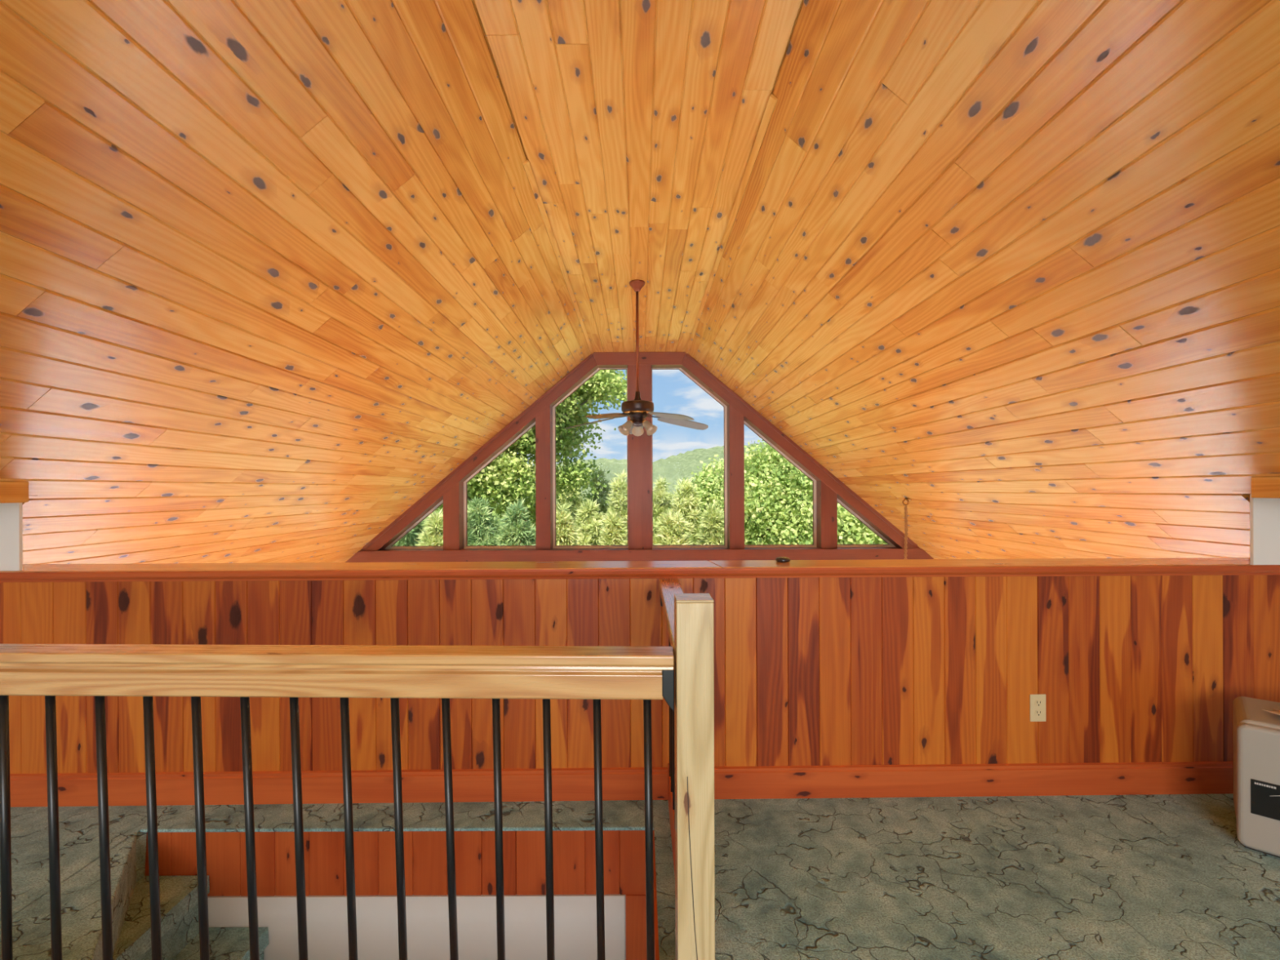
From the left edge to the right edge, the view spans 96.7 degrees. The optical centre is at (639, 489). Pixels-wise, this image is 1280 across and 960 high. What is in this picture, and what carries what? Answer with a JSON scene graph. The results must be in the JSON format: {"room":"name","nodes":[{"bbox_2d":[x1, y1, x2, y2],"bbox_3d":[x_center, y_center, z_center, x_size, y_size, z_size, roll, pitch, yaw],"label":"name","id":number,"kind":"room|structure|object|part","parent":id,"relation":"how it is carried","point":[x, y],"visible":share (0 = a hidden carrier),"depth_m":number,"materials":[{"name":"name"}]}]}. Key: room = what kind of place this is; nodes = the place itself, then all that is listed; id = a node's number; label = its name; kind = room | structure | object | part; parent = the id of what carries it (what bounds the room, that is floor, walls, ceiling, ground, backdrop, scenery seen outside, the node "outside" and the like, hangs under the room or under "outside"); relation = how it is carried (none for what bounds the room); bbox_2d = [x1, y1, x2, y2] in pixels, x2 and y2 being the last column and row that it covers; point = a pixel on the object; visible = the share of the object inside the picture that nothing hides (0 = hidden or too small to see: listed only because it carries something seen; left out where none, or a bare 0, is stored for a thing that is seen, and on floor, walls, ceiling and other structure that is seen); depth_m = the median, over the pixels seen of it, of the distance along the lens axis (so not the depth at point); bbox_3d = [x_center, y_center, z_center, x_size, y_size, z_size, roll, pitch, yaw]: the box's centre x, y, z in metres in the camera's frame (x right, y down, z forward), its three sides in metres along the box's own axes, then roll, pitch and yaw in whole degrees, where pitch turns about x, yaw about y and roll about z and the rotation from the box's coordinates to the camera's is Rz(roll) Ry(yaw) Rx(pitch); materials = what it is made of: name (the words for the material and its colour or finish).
{"room":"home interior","nodes":[
{"label":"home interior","id":0,"kind":"room"},
{"bbox_2d":[0,502,22,570],"bbox_3d":[-3.513,0.820,-0.526,1.502,1.586,6.147,0,0,0],"label":"wall","id":1,"kind":"structure","parent":0,"point":[11,513],"depth_m":2.53,"materials":[{"name":"white paint"}]},
{"bbox_2d":[0,481,28,502],"bbox_3d":[-2.692,0.012,-0.569,0.094,0.088,6.063,0,0,0],"label":"trim","id":2,"kind":"structure","parent":1,"relation":"attached to","point":[10,491],"depth_m":2.40,"materials":[{"name":"brown wood"}]},
{"bbox_2d":[112,832,268,959],"bbox_3d":[-0.824,2.593,1.565,2.495,2.350,1.589,0,0,0],"label":"stairs","id":3,"kind":"structure","parent":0,"point":[179,898],"depth_m":2.24,"materials":[{"name":"carpet"}]},
{"bbox_2d":[207,894,626,959],"bbox_3d":[-0.963,2.848,2.424,2.253,2.312,0.122,0,0,0],"label":"wall","id":4,"kind":"structure","parent":0,"point":[428,936],"depth_m":2.36,"materials":[{"name":"white paint"}]},
{"bbox_2d":[144,830,659,959],"bbox_3d":[-1.007,1.808,1.562,2.173,0.791,1.625,0,0,0],"label":"trim","id":5,"kind":"structure","parent":4,"relation":"attached to","point":[425,863],"depth_m":2.37,"materials":[{"name":"brown wood"}]},
{"bbox_2d":[0,0,1279,564],"bbox_3d":[-0.001,-0.253,1.990,8.834,3.361,11.380,0,0,0],"label":"ceiling","id":6,"kind":"structure","parent":0,"point":[272,273],"depth_m":2.46,"materials":[{"name":"brown wood"}]},
{"bbox_2d":[360,355,598,551],"bbox_3d":[-2.081,-0.484,7.445,3.074,2.538,0.230,0,0,0],"label":"window frame","id":7,"kind":"structure","parent":6,"relation":"attached to","point":[590,366],"depth_m":7.33,"materials":[{"name":"brown wood"}]},
{"bbox_2d":[362,353,593,547],"bbox_3d":[-2.086,-0.503,7.325,2.985,2.492,0.030,0,0,0],"label":"timber","id":8,"kind":"structure","parent":7,"relation":"attached to","point":[590,356],"depth_m":7.31,"materials":[{"name":"brown wood"}]},
{"bbox_2d":[522,160,593,354],"bbox_3d":[-0.614,-1.755,5.190,0.036,0.031,4.280,0,0,0],"label":"plank","id":9,"kind":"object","parent":6,"relation":"attached to","point":[526,166],"depth_m":3.96,"materials":[{"name":"brown wood"}]},
{"bbox_2d":[565,279,707,435],"bbox_3d":[-0.028,-1.114,4.919,1.267,1.318,1.223,0,0,0],"label":"ceiling fan","id":10,"kind":"object","parent":6,"relation":"hanging from","point":[637,409],"visible":1,"depth_m":4.82,"materials":[{"name":"brown metal"}]},
{"bbox_3d":[-0.433,-0.586,4.989,0.460,0.103,0.140,0,0,16],"label":"blade","id":11,"kind":"part","parent":10,"relation":"part of","materials":[{"name":"brown wood"}]},
{"bbox_3d":[-0.260,-0.586,4.513,0.140,0.103,0.460,0,0,34],"label":"blade","id":12,"kind":"part","parent":10,"relation":"part of","materials":[{"name":"brown wood"}]},
{"bbox_3d":[-0.129,-0.519,4.790,0.104,0.130,0.129,0,0,28],"label":"lamp shade","id":13,"kind":"part","parent":10,"relation":"part of","materials":[{"name":"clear glass"}]},
{"bbox_3d":[-0.035,-0.587,5.299,0.143,0.103,0.462,0,0,0],"label":"blade","id":14,"kind":"part","parent":10,"relation":"part of","materials":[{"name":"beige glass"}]},
{"bbox_3d":[-0.019,-0.531,5.006,0.108,0.120,0.132,0,0,0],"label":"lamp shade","id":15,"kind":"part","parent":10,"relation":"part of","materials":[{"name":"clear glass"}]},
{"bbox_3d":[0.079,-0.520,4.776,0.129,0.130,0.104,0,0,18],"label":"lamp shade","id":16,"kind":"part","parent":10,"relation":"part of","materials":[{"name":"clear glass"}]},
{"bbox_3d":[0.245,-0.588,4.531,0.140,0.103,0.460,0,0,-38],"label":"blade","id":17,"kind":"part","parent":10,"relation":"part of","materials":[{"name":"brown wood"}]},
{"bbox_3d":[0.385,-0.589,5.017,0.460,0.103,0.140,0,0,-20],"label":"blade","id":18,"kind":"part","parent":10,"relation":"part of","materials":[{"name":"brown wood"}]},
{"bbox_2d":[592,351,685,368],"bbox_3d":[-0.006,-1.691,7.443,1.214,0.165,0.234,0,0,0],"label":"timber","id":19,"kind":"structure","parent":6,"relation":"attached to","point":[603,359],"depth_m":7.33,"materials":[{"name":"brown wood"}]},
{"bbox_2d":[685,93,777,353],"bbox_3d":[0.600,-1.759,4.940,0.036,0.031,4.780,0,0,0],"label":"trim","id":20,"kind":"structure","parent":6,"relation":"attached to","point":[772,100],"depth_m":3.38,"materials":[{"name":"brown wood"}]},
{"bbox_2d":[680,353,919,548],"bbox_3d":[2.078,-0.500,7.445,3.074,2.538,0.230,0,0,0],"label":"timber","id":21,"kind":"structure","parent":6,"relation":"attached to","point":[688,366],"depth_m":7.33,"materials":[{"name":"brown wood"}]},
{"bbox_2d":[902,497,911,505],"bbox_3d":[2.827,0.126,5.995,0.091,0.089,0.088,0,0,-38],"label":"hook","id":22,"kind":"object","parent":6,"relation":"attached to","point":[908,500],"visible":1,"depth_m":5.99,"materials":[{"name":"gold metal"}]},
{"bbox_2d":[903,505,907,559],"bbox_3d":[2.806,0.759,6.000,0.041,1.202,0.039,0,0,-35],"label":"rope","id":23,"kind":"object","parent":22,"relation":"hanging from","point":[905,546],"visible":0.47,"depth_m":5.99,"materials":[{"name":"brown fabric"}]},
{"bbox_2d":[0,574,1279,773],"bbox_3d":[0.003,1.029,2.655,6.120,1.302,0.152,0,0,-1],"label":"wall","id":24,"kind":"structure","parent":0,"point":[828,671],"depth_m":2.59,"materials":[{"name":"brown wood"}]},
{"bbox_2d":[0,560,721,572],"bbox_3d":[-1.346,0.372,2.670,3.428,0.030,0.255,0,0,-1],"label":"trim","id":25,"kind":"structure","parent":24,"relation":"on","point":[578,564],"depth_m":2.64,"materials":[{"name":"brown wood"}]},
{"bbox_2d":[9,761,1233,807],"bbox_3d":[0.005,1.330,2.572,6.120,0.140,0.017,0,0,-1],"label":"baseboard","id":26,"kind":"structure","parent":24,"relation":"attached to","point":[373,786],"depth_m":2.57,"materials":[{"name":"brown wood"}]},
{"bbox_2d":[0,564,1279,582],"bbox_3d":[0.002,0.379,2.564,6.120,0.046,0.033,0,0,-1],"label":"trim","id":27,"kind":"structure","parent":24,"relation":"attached to","point":[1101,571],"depth_m":2.55,"materials":[{"name":"brown wood"}]},
{"bbox_2d":[708,557,1249,568],"bbox_3d":[1.701,0.360,2.709,2.718,0.030,0.255,0,0,-1],"label":"trim","id":28,"kind":"structure","parent":24,"relation":"on","point":[1176,561],"depth_m":2.68,"materials":[{"name":"brown wood"}]},
{"bbox_2d":[775,556,790,562],"bbox_3d":[0.694,0.339,2.762,0.068,0.021,0.068,0,0,0],"label":"gadget","id":29,"kind":"object","parent":28,"relation":"on","point":[780,559],"visible":1,"depth_m":2.74,"materials":[{"name":"plastic"}]},
{"bbox_2d":[1029,693,1045,721],"bbox_3d":[1.819,0.998,2.598,0.073,0.125,0.009,0,0,-1],"label":"wall outlet","id":30,"kind":"object","parent":24,"relation":"attached to","point":[1037,701],"visible":1,"depth_m":2.60,"materials":[{"name":"beige plastic"}]},
{"bbox_2d":[1035,710,1042,715],"bbox_3d":[1.819,1.019,2.596,0.032,0.026,0.004,0,0,-1],"label":"socket","id":31,"kind":"object","parent":30,"relation":"attached to","point":[1037,713],"depth_m":2.59,"materials":[{"name":"beige plastic"}]},
{"bbox_2d":[1035,700,1042,706],"bbox_3d":[1.819,0.974,2.596,0.032,0.026,0.004,0,0,-1],"label":"socket","id":32,"kind":"object","parent":30,"relation":"attached to","point":[1037,703],"depth_m":2.59,"materials":[{"name":"beige plastic"}]},
{"bbox_2d":[0,793,1279,959],"bbox_3d":[0.006,1.506,-0.460,6.120,0.213,6.292,0,0,0],"label":"floor","id":33,"kind":"structure","parent":0,"point":[1146,877],"depth_m":2.07,"materials":[{"name":"carpet"}]},
{"bbox_2d":[658,578,684,874],"bbox_3d":[0.130,0.899,2.001,0.087,1.000,1.122,0,0,0],"label":"stair railing","id":34,"kind":"object","parent":33,"relation":"on","point":[668,587],"visible":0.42,"depth_m":2.19,"materials":[{"name":"brown wood"}]},
{"bbox_3d":[0.128,0.417,2.001,0.087,0.036,1.122,0,0,0],"label":"handrail","id":35,"kind":"part","parent":34,"relation":"part of","materials":[{"name":"brown wood"}]},
{"bbox_2d":[674,593,715,959],"bbox_3d":[0.133,0.831,1.392,0.089,1.138,0.090,0,0,0],"label":"newel post","id":36,"kind":"object","parent":33,"relation":"on","point":[694,638],"visible":1,"depth_m":1.35,"materials":[{"name":"brown wood"}]},
{"bbox_2d":[0,644,674,959],"bbox_3d":[-0.989,0.874,1.440,2.149,0.940,0.090,0,0,2],"label":"stair railing","id":37,"kind":"object","parent":36,"relation":"attached to","point":[596,673],"visible":1,"depth_m":1.42,"materials":[{"name":"brown wood"}]},
{"bbox_3d":[-1.004,0.478,1.435,2.122,0.076,0.050,0,0,2],"label":"sub rail","id":38,"kind":"part","parent":37,"relation":"part of","materials":[{"name":"brown wood"}]},
{"bbox_3d":[-0.991,0.422,1.440,2.148,0.036,0.088,0,0,2],"label":"handrail","id":39,"kind":"part","parent":37,"relation":"part of","materials":[{"name":"brown wood"}]},
{"bbox_2d":[1232,696,1279,857],"bbox_3d":[2.596,1.141,2.208,0.400,0.497,0.404,0,0,44],"label":"space heater","id":40,"kind":"object","parent":33,"relation":"on","point":[1255,731],"visible":1,"depth_m":2.18,"materials":[{"name":"beige plastic"}]},
{"bbox_3d":[2.459,1.173,2.066,0.328,0.132,0.007,0,0,44],"label":"display panel","id":41,"kind":"part","parent":40,"relation":"part of","materials":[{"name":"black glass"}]},
{"bbox_3d":[2.596,0.888,2.210,0.150,0.010,0.110,0,0,24],"label":"booklet","id":42,"kind":"object","parent":40,"relation":"on","visible":0},
{"bbox_2d":[1262,709,1279,715],"bbox_3d":[2.547,0.877,2.209,0.150,0.014,0.110,0,0,-8],"label":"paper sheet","id":43,"kind":"object","parent":42,"relation":"on","point":[1273,712],"visible":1,"depth_m":2.25,"materials":[{"name":"beige paper"}]},
{"bbox_2d":[1249,493,1279,564],"bbox_3d":[3.522,0.793,-0.508,1.497,1.586,6.184,0,0,0],"label":"wall","id":44,"kind":"structure","parent":0,"point":[1264,513],"depth_m":2.57,"materials":[{"name":"white paint"}]},
{"bbox_2d":[1251,476,1279,497],"bbox_3d":[2.692,-0.009,-0.569,0.094,0.088,6.063,0,0,0],"label":"trim","id":45,"kind":"structure","parent":44,"relation":"attached to","point":[1268,486],"depth_m":2.40,"materials":[{"name":"brown wood"}]},
{"bbox_3d":[0.009,2.448,7.490,8.734,3.505,0.280,0,0,0],"label":"wall","id":46,"kind":"structure","parent":0,"visible":0},
{"bbox_2d":[345,546,933,562],"bbox_3d":[0.003,0.871,7.435,8.144,0.196,0.250,0,0,0],"label":"window sill","id":47,"kind":"structure","parent":46,"relation":"attached to","point":[388,555],"depth_m":7.31,"materials":[{"name":"brown wood"}]},
{"bbox_2d":[384,499,443,549],"bbox_3d":[-2.978,0.422,7.550,0.907,0.756,0.040,0,0,0],"label":"window","id":48,"kind":"structure","parent":47,"relation":"attached to","point":[390,546],"depth_m":7.53,"materials":[{"name":"beige plastic"}]},
{"bbox_2d":[443,481,463,550],"bbox_3d":[-2.437,0.337,7.447,0.206,0.890,0.226,0,0,0],"label":"timber","id":49,"kind":"structure","parent":47,"relation":"on","point":[453,500],"depth_m":7.33,"materials":[{"name":"brown wood"}]},
{"bbox_2d":[463,421,536,548],"bbox_3d":[-1.841,-0.084,7.550,1.020,1.759,0.040,0,0,0],"label":"window","id":50,"kind":"structure","parent":47,"relation":"attached to","point":[465,497],"depth_m":7.53,"materials":[{"name":"beige plastic"}]},
{"bbox_2d":[535,404,552,550],"bbox_3d":[-1.251,-0.162,7.447,0.191,1.881,0.226,0,0,0],"label":"timber","id":51,"kind":"structure","parent":47,"relation":"on","point":[544,420],"depth_m":7.33,"materials":[{"name":"brown wood"}]},
{"bbox_2d":[552,368,628,548],"bbox_3d":[-0.656,-0.418,7.550,1.030,2.417,0.040,0,0,0],"label":"window","id":52,"kind":"structure","parent":47,"relation":"attached to","point":[554,546],"depth_m":7.53,"materials":[{"name":"beige plastic"}]},
{"bbox_2d":[627,364,652,549],"bbox_3d":[-0.002,-0.423,7.447,0.309,2.392,0.226,0,0,0],"label":"window mullion","id":53,"kind":"structure","parent":47,"relation":"on","point":[639,447],"depth_m":7.33,"materials":[{"name":"brown wood"}]},
{"bbox_2d":[651,368,727,547],"bbox_3d":[0.653,-0.423,7.550,1.030,2.417,0.040,0,0,0],"label":"window","id":54,"kind":"structure","parent":47,"relation":"attached to","point":[725,545],"depth_m":7.53,"materials":[{"name":"beige plastic"}]},
{"bbox_2d":[726,404,744,549],"bbox_3d":[1.249,-0.172,7.447,0.191,1.881,0.226,0,0,0],"label":"timber","id":55,"kind":"structure","parent":47,"relation":"on","point":[735,437],"depth_m":7.33,"materials":[{"name":"brown wood"}]},
{"bbox_2d":[743,420,816,547],"bbox_3d":[1.840,-0.098,7.550,1.020,1.759,0.040,0,0,0],"label":"window","id":56,"kind":"structure","parent":47,"relation":"attached to","point":[814,482],"depth_m":7.53,"materials":[{"name":"beige plastic"}]},
{"bbox_2d":[816,480,837,548],"bbox_3d":[2.439,0.319,7.447,0.206,0.890,0.226,0,0,0],"label":"timber","id":57,"kind":"structure","parent":47,"relation":"on","point":[826,498],"depth_m":7.33,"materials":[{"name":"brown wood"}]},
{"bbox_2d":[836,497,895,546],"bbox_3d":[2.981,0.399,7.550,0.907,0.756,0.040,0,0,0],"label":"window","id":58,"kind":"structure","parent":47,"relation":"attached to","point":[890,544],"depth_m":7.53,"materials":[{"name":"beige plastic"}]},
{"label":"outside","id":59,"kind":"structure","parent":0,"visible":0},
{"bbox_2d":[555,442,768,504],"bbox_3d":[98.434,-5.126,248.000,275.668,37.694,256.000,0,0,0],"label":"hill","id":60,"kind":"structure","parent":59,"point":[673,468],"depth_m":254.37,"materials":[{"name":"green plant"}]},
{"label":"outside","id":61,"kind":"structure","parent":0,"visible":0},
{"bbox_2d":[422,505,535,531],"bbox_3d":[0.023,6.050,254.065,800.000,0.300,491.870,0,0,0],"label":"ground","id":62,"kind":"structure","parent":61,"point":[439,509],"depth_m":136.75,"materials":[{"name":"green plant"}]},
{"bbox_2d":[392,520,426,546],"bbox_3d":[-4.854,2.862,11.556,1.652,6.114,1.668,0,0,26],"label":"pine tree","id":63,"kind":"object","parent":62,"relation":"on","point":[408,540],"visible":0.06,"depth_m":11.35,"materials":[{"name":"green plant"}]},
{"bbox_2d":[414,508,443,546],"bbox_3d":[-3.506,3.109,9.825,1.051,5.608,1.074,0,0,35],"label":"pine tree","id":64,"kind":"object","parent":62,"relation":"on","point":[433,535],"visible":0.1,"depth_m":9.66,"materials":[{"name":"green plant"}]},
{"bbox_2d":[467,495,501,546],"bbox_3d":[-3.850,3.018,13.845,2.155,5.794,2.147,0,0,-37],"label":"pine tree","id":65,"kind":"object","parent":62,"relation":"on","point":[482,531],"visible":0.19,"depth_m":13.55,"materials":[{"name":"green plant"}]},
{"bbox_2d":[494,497,536,545],"bbox_3d":[-2.417,3.025,11.188,1.412,5.769,1.498,0,0,0],"label":"pine tree","id":66,"kind":"object","parent":62,"relation":"on","point":[516,530],"visible":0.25,"depth_m":11.03,"materials":[{"name":"green plant"}]},
{"bbox_2d":[435,369,626,536],"bbox_3d":[-3.672,0.420,15.715,7.804,10.995,4.684,0,0,0],"label":"maple tree","id":67,"kind":"object","parent":62,"relation":"on","point":[498,481],"visible":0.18,"depth_m":15.07,"materials":[{"name":"green plant"}]},
{"bbox_2d":[492,457,626,505],"bbox_3d":[-127.644,-1.654,300.000,394.515,32.482,240.000,0,0,0],"label":"hill","id":68,"kind":"structure","parent":62,"relation":"on","point":[613,465],"depth_m":311.88,"materials":[{"name":"green plant"}]},
{"bbox_2d":[555,500,582,545],"bbox_3d":[-1.310,3.031,9.935,0.986,5.749,0.982,0,0,0],"label":"pine tree","id":69,"kind":"object","parent":62,"relation":"on","point":[566,535],"visible":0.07,"depth_m":9.78,"materials":[{"name":"green plant"}]},
{"bbox_2d":[555,474,586,528],"bbox_3d":[-2.598,2.567,20.803,2.384,6.687,2.213,0,0,0],"label":"pine tree","id":70,"kind":"object","parent":62,"relation":"on","point":[576,504],"visible":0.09,"depth_m":20.59,"materials":[{"name":"green plant"}]},
{"bbox_2d":[573,497,607,545],"bbox_3d":[-1.163,3.032,13.267,1.905,5.746,1.905,0,0,-14],"label":"pine tree","id":71,"kind":"object","parent":62,"relation":"on","point":[588,518],"visible":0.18,"depth_m":13.00,"materials":[{"name":"green plant"}]},
{"bbox_2d":[573,469,612,525],"bbox_3d":[-1.182,2.583,17.520,2.355,6.642,2.213,0,0,0],"label":"pine tree","id":72,"kind":"object","parent":62,"relation":"on","point":[602,495],"visible":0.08,"depth_m":17.37,"materials":[{"name":"green plant"}]},
{"bbox_2d":[596,511,627,545],"bbox_3d":[-0.436,3.124,10.201,0.897,5.556,0.946,0,0,28],"label":"pine tree","id":73,"kind":"object","parent":62,"relation":"on","point":[614,531],"visible":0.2,"depth_m":10.09,"materials":[{"name":"green plant"}]},
{"bbox_2d":[603,468,627,545],"bbox_3d":[-0.495,2.664,15.033,1.583,6.477,1.521,0,0,-25],"label":"pine tree","id":74,"kind":"object","parent":62,"relation":"on","point":[618,499],"visible":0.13,"depth_m":14.81,"materials":[{"name":"green plant"}]},
{"bbox_2d":[653,475,674,534],"bbox_3d":[0.677,2.682,20.599,2.516,6.432,2.509,0,0,-40],"label":"pine tree","id":75,"kind":"object","parent":62,"relation":"on","point":[662,500],"visible":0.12,"depth_m":20.35,"materials":[{"name":"green plant"}]},
{"bbox_2d":[653,507,693,545],"bbox_3d":[0.609,3.106,10.419,1.420,5.583,1.415,0,0,0],"label":"pine tree","id":76,"kind":"object","parent":62,"relation":"on","point":[671,531],"visible":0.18,"depth_m":10.25,"materials":[{"name":"green plant"}]},
{"bbox_2d":[668,476,703,544],"bbox_3d":[1.184,2.779,14.433,1.722,6.233,1.780,0,0,0],"label":"pine tree","id":77,"kind":"object","parent":62,"relation":"on","point":[686,500],"visible":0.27,"depth_m":14.21,"materials":[{"name":"green plant"}]},
{"bbox_2d":[667,457,724,517],"bbox_3d":[2.098,2.427,16.807,3.408,6.936,2.476,0,0,-40],"label":"leafy tree","id":78,"kind":"object","parent":62,"relation":"on","point":[703,486],"visible":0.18,"depth_m":16.49,"materials":[{"name":"green plant"}]},
{"bbox_2d":[695,502,724,544],"bbox_3d":[1.568,3.063,11.897,1.285,5.662,1.229,0,0,-4],"label":"pine tree","id":79,"kind":"object","parent":62,"relation":"on","point":[712,532],"visible":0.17,"depth_m":11.75,"materials":[{"name":"green plant"}]},
{"bbox_2d":[700,436,841,544],"bbox_3d":[3.562,2.207,13.203,4.269,7.364,3.895,0,0,6],"label":"maple tree","id":80,"kind":"object","parent":62,"relation":"on","point":[779,496],"visible":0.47,"depth_m":12.42,"materials":[{"name":"green plant"}]},
{"bbox_2d":[807,502,888,544],"bbox_3d":[4.299,2.993,10.385,2.318,5.786,2.005,0,0,-21],"label":"leafy bush","id":81,"kind":"object","parent":62,"relation":"on","point":[851,531],"visible":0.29,"depth_m":9.99,"materials":[{"name":"green plant"}]}
]}

